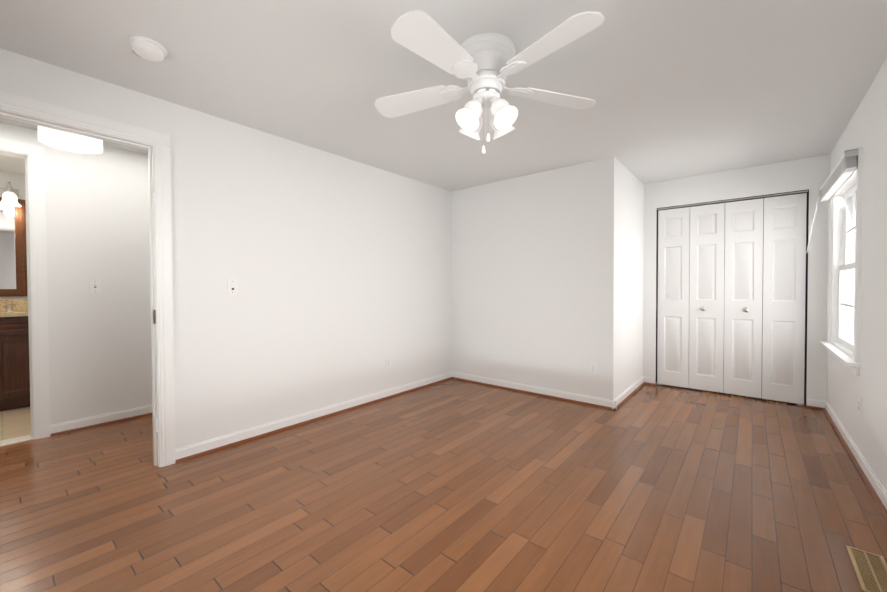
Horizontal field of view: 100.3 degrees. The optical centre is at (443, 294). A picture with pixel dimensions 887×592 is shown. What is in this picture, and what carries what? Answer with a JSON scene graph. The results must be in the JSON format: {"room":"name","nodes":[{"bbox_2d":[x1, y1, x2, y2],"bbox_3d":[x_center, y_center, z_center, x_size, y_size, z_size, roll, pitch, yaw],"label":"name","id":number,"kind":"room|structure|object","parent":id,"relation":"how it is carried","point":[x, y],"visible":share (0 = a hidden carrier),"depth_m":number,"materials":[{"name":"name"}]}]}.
{"room":"empty bedroom","nodes":[
{"label":"empty bedroom","id":0,"kind":"room"},
{"bbox_2d":[0,170,27,298],"bbox_3d":[-4.931,-0.079,3.652,0.120,2.440,1.900,1,1,40],"label":"wall","id":1,"kind":"structure","parent":0,"point":[16,180],"depth_m":3.97,"materials":[{"name":"white paint"}]},
{"bbox_2d":[0,182,20,206],"bbox_3d":[-4.587,-1.043,3.764,0.245,0.246,0.390,1,1,40],"label":"sconce","id":2,"kind":"object","parent":1,"relation":"attached to","point":[9,194],"visible":1,"depth_m":3.82,"materials":[{"name":"white glass"}]},
{"bbox_2d":[0,197,26,296],"bbox_3d":[-4.669,-0.493,3.833,0.038,1.040,0.465,1,1,40],"label":"bathroom mirror","id":3,"kind":"object","parent":1,"relation":"attached to","point":[13,268],"visible":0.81,"depth_m":3.94,"materials":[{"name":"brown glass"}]},
{"bbox_2d":[0,122,151,424],"bbox_3d":[-3.289,-0.073,2.936,0.120,2.440,3.300,1,1,40],"label":"wall","id":4,"kind":"structure","parent":0,"point":[97,227],"depth_m":3.20,"materials":[{"name":"white paint"}]},
{"bbox_2d":[0,138,50,439],"bbox_3d":[-3.515,-0.007,2.666,0.158,2.318,0.901,1,1,40],"label":"door frame","id":5,"kind":"structure","parent":4,"relation":"attached to","point":[32,155],"depth_m":2.92,"materials":[{"name":"white paint"}]},
{"bbox_2d":[89,279,100,292],"bbox_3d":[-2.993,-0.068,3.183,0.019,0.116,0.072,1,1,40],"label":"light switch","id":6,"kind":"object","parent":4,"relation":"attached to","point":[95,285],"visible":1,"depth_m":3.19,"materials":[{"name":"white plastic"}]},
{"bbox_2d":[51,405,152,436],"bbox_3d":[-2.667,1.090,3.578,0.031,0.088,1.553,1,1,40],"label":"baseboard","id":7,"kind":"structure","parent":4,"relation":"attached to","point":[90,422],"depth_m":3.19,"materials":[{"name":"white paint"}]},
{"bbox_2d":[0,48,451,448],"bbox_3d":[-1.652,-0.077,2.823,0.120,2.440,5.465,1,1,40],"label":"wall","id":8,"kind":"structure","parent":0,"point":[339,268],"depth_m":3.08,"materials":[{"name":"white paint"}]},
{"bbox_2d":[0,91,175,466],"bbox_3d":[-2.218,0.050,2.145,0.158,2.213,1.049,1,1,40],"label":"door frame","id":9,"kind":"structure","parent":8,"relation":"attached to","point":[156,145],"depth_m":2.45,"materials":[{"name":"white paint"}]},
{"bbox_2d":[227,279,237,294],"bbox_3d":[-1.590,-0.055,2.794,0.013,0.116,0.072,1,1,40],"label":"light switch","id":10,"kind":"object","parent":8,"relation":"attached to","point":[232,286],"visible":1,"depth_m":2.79,"materials":[{"name":"white plastic"}]},
{"bbox_2d":[176,372,451,463],"bbox_3d":[-0.847,1.082,3.686,0.031,0.088,3.045,1,1,40],"label":"baseboard","id":11,"kind":"structure","parent":8,"relation":"attached to","point":[196,450],"depth_m":3.16,"materials":[{"name":"white paint"}]},
{"bbox_2d":[385,356,390,366],"bbox_3d":[-0.598,0.730,3.998,0.008,0.114,0.070,1,1,40],"label":"outlet","id":12,"kind":"object","parent":8,"relation":"attached to","point":[387,361],"visible":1,"depth_m":4.00,"materials":[{"name":"white plastic"}]},
{"bbox_2d":[0,379,886,591],"bbox_3d":[-0.737,1.170,3.400,6.907,0.080,7.483,1,1,40],"label":"floor","id":13,"kind":"structure","parent":0,"point":[452,485],"depth_m":2.04,"materials":[{"name":"brown wood"}]},
{"bbox_2d":[0,299,29,410],"bbox_3d":[-4.467,0.592,3.663,0.577,1.095,0.910,1,1,40],"label":"bathroom vanity","id":14,"kind":"object","parent":13,"relation":"on","point":[14,365],"visible":0.65,"depth_m":3.62,"materials":[{"name":"brown wood"}]},
{"bbox_2d":[0,435,32,446],"bbox_3d":[-3.509,1.146,2.683,0.135,0.012,0.715,1,1,40],"label":"threshold","id":15,"kind":"object","parent":13,"relation":"on","point":[15,440],"depth_m":2.87,"materials":[{"name":"beige stone"}]},
{"bbox_2d":[846,545,886,591],"bbox_3d":[1.773,1.149,1.528,0.110,0.004,0.322,1,1,40],"label":"floor vent","id":16,"kind":"object","parent":13,"relation":"in","point":[870,569],"visible":1,"depth_m":1.54,"materials":[{"name":"gold metal"}]},
{"bbox_2d":[0,0,886,190],"bbox_3d":[-0.754,-1.360,3.364,6.927,0.100,7.523,1,1,40],"label":"ceiling","id":17,"kind":"structure","parent":0,"point":[676,89],"depth_m":2.16,"materials":[{"name":"white paint"}]},
{"bbox_2d":[37,125,102,153],"bbox_3d":[-2.634,-1.168,2.622,0.326,0.245,0.326,1,1,40],"label":"hall ceiling light","id":18,"kind":"object","parent":17,"relation":"attached to","point":[63,140],"visible":0.5,"depth_m":2.58,"materials":[{"name":"white glass"}]},
{"bbox_2d":[128,36,166,60],"bbox_3d":[-1.528,-1.259,1.917,0.160,0.047,0.160,1,1,40],"label":"smoke detector","id":19,"kind":"object","parent":17,"relation":"attached to","point":[147,48],"visible":1,"depth_m":1.88,"materials":[{"name":"white plastic"}]},
{"bbox_2d":[375,10,603,153],"bbox_3d":[0.202,-1.008,1.936,1.267,0.563,1.232,1,1,40],"label":"ceiling fan","id":20,"kind":"object","parent":17,"relation":"hanging from","point":[484,64],"visible":1,"depth_m":1.86,"materials":[{"name":"white"}]},
{"bbox_2d":[452,156,643,399],"bbox_3d":[1.492,-0.126,5.041,2.111,2.440,2.068,1,1,40],"label":"wall","id":21,"kind":"structure","parent":0,"point":[547,279],"depth_m":4.05,"materials":[{"name":"white paint"}]},
{"bbox_2d":[452,371,619,410],"bbox_3d":[0.906,1.067,4.186,1.962,0.088,0.031,1,1,40],"label":"baseboard","id":22,"kind":"structure","parent":21,"relation":"attached to","point":[614,404],"depth_m":4.04,"materials":[{"name":"white paint"}]},
{"bbox_2d":[590,361,596,373],"bbox_3d":[1.496,0.735,3.703,0.070,0.114,0.008,1,1,40],"label":"outlet","id":23,"kind":"object","parent":21,"relation":"attached to","point":[593,367],"visible":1,"depth_m":3.70,"materials":[{"name":"white plastic"}]},
{"bbox_2d":[615,376,647,405],"bbox_3d":[2.075,1.064,4.068,0.049,0.088,1.253,1,1,40],"label":"baseboard","id":24,"kind":"structure","parent":21,"relation":"attached to","point":[629,392],"depth_m":4.09,"materials":[{"name":"white paint"}]},
{"bbox_2d":[659,192,806,391],"bbox_3d":[3.542,-0.126,4.613,1.586,2.440,0.100,1,1,40],"label":"door frame","id":25,"kind":"structure","parent":0,"point":[763,241],"depth_m":4.37,"materials":[{"name":"black"}]},
{"bbox_2d":[643,154,829,405],"bbox_3d":[3.101,-0.116,4.083,1.586,2.440,0.120,1,1,40],"label":"wall","id":26,"kind":"structure","parent":0,"point":[811,174],"depth_m":3.77,"materials":[{"name":"white paint"}]},
{"bbox_2d":[656,190,807,406],"bbox_3d":[3.074,0.040,4.055,1.297,2.127,0.078,1,1,40],"label":"closet door","id":27,"kind":"structure","parent":26,"relation":"in","point":[709,326],"depth_m":4.00,"materials":[{"name":"white paint"}]},
{"bbox_2d":[827,59,886,490],"bbox_3d":[2.178,-0.071,1.629,0.140,2.440,6.433,1,1,40],"label":"wall","id":28,"kind":"structure","parent":0,"point":[866,128],"depth_m":2.27,"materials":[{"name":"white paint"}]},
{"bbox_2d":[820,341,859,375],"bbox_3d":[3.188,0.498,2.978,0.103,0.088,1.291,1,1,40],"label":"window sill","id":29,"kind":"structure","parent":28,"relation":"attached to","point":[845,359],"depth_m":2.73,"materials":[{"name":"white paint"}]},
{"bbox_2d":[827,147,862,362],"bbox_3d":[3.242,-0.267,2.918,0.160,1.445,1.251,1,1,40],"label":"window","id":30,"kind":"structure","parent":28,"relation":"in","point":[843,278],"depth_m":3.26,"materials":[{"name":"white glass"}]},
{"bbox_2d":[806,149,857,262],"bbox_3d":[3.122,-0.607,3.011,0.148,0.756,1.249,1,1,40],"label":"window blind","id":31,"kind":"object","parent":30,"relation":"attached to","point":[842,171],"visible":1,"depth_m":2.77,"materials":[{"name":"white plastic"}]},
{"bbox_2d":[820,400,886,520],"bbox_3d":[1.897,1.109,1.444,0.037,0.088,5.513,1,1,40],"label":"baseboard","id":32,"kind":"structure","parent":28,"relation":"attached to","point":[875,487],"depth_m":2.40,"materials":[{"name":"white paint"}]},
{"bbox_2d":[858,396,861,415],"bbox_3d":[2.767,0.741,2.461,0.008,0.114,0.070,1,1,40],"label":"outlet","id":33,"kind":"object","parent":28,"relation":"attached to","point":[860,405],"visible":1,"depth_m":2.44,"materials":[{"name":"white plastic"}]}
]}

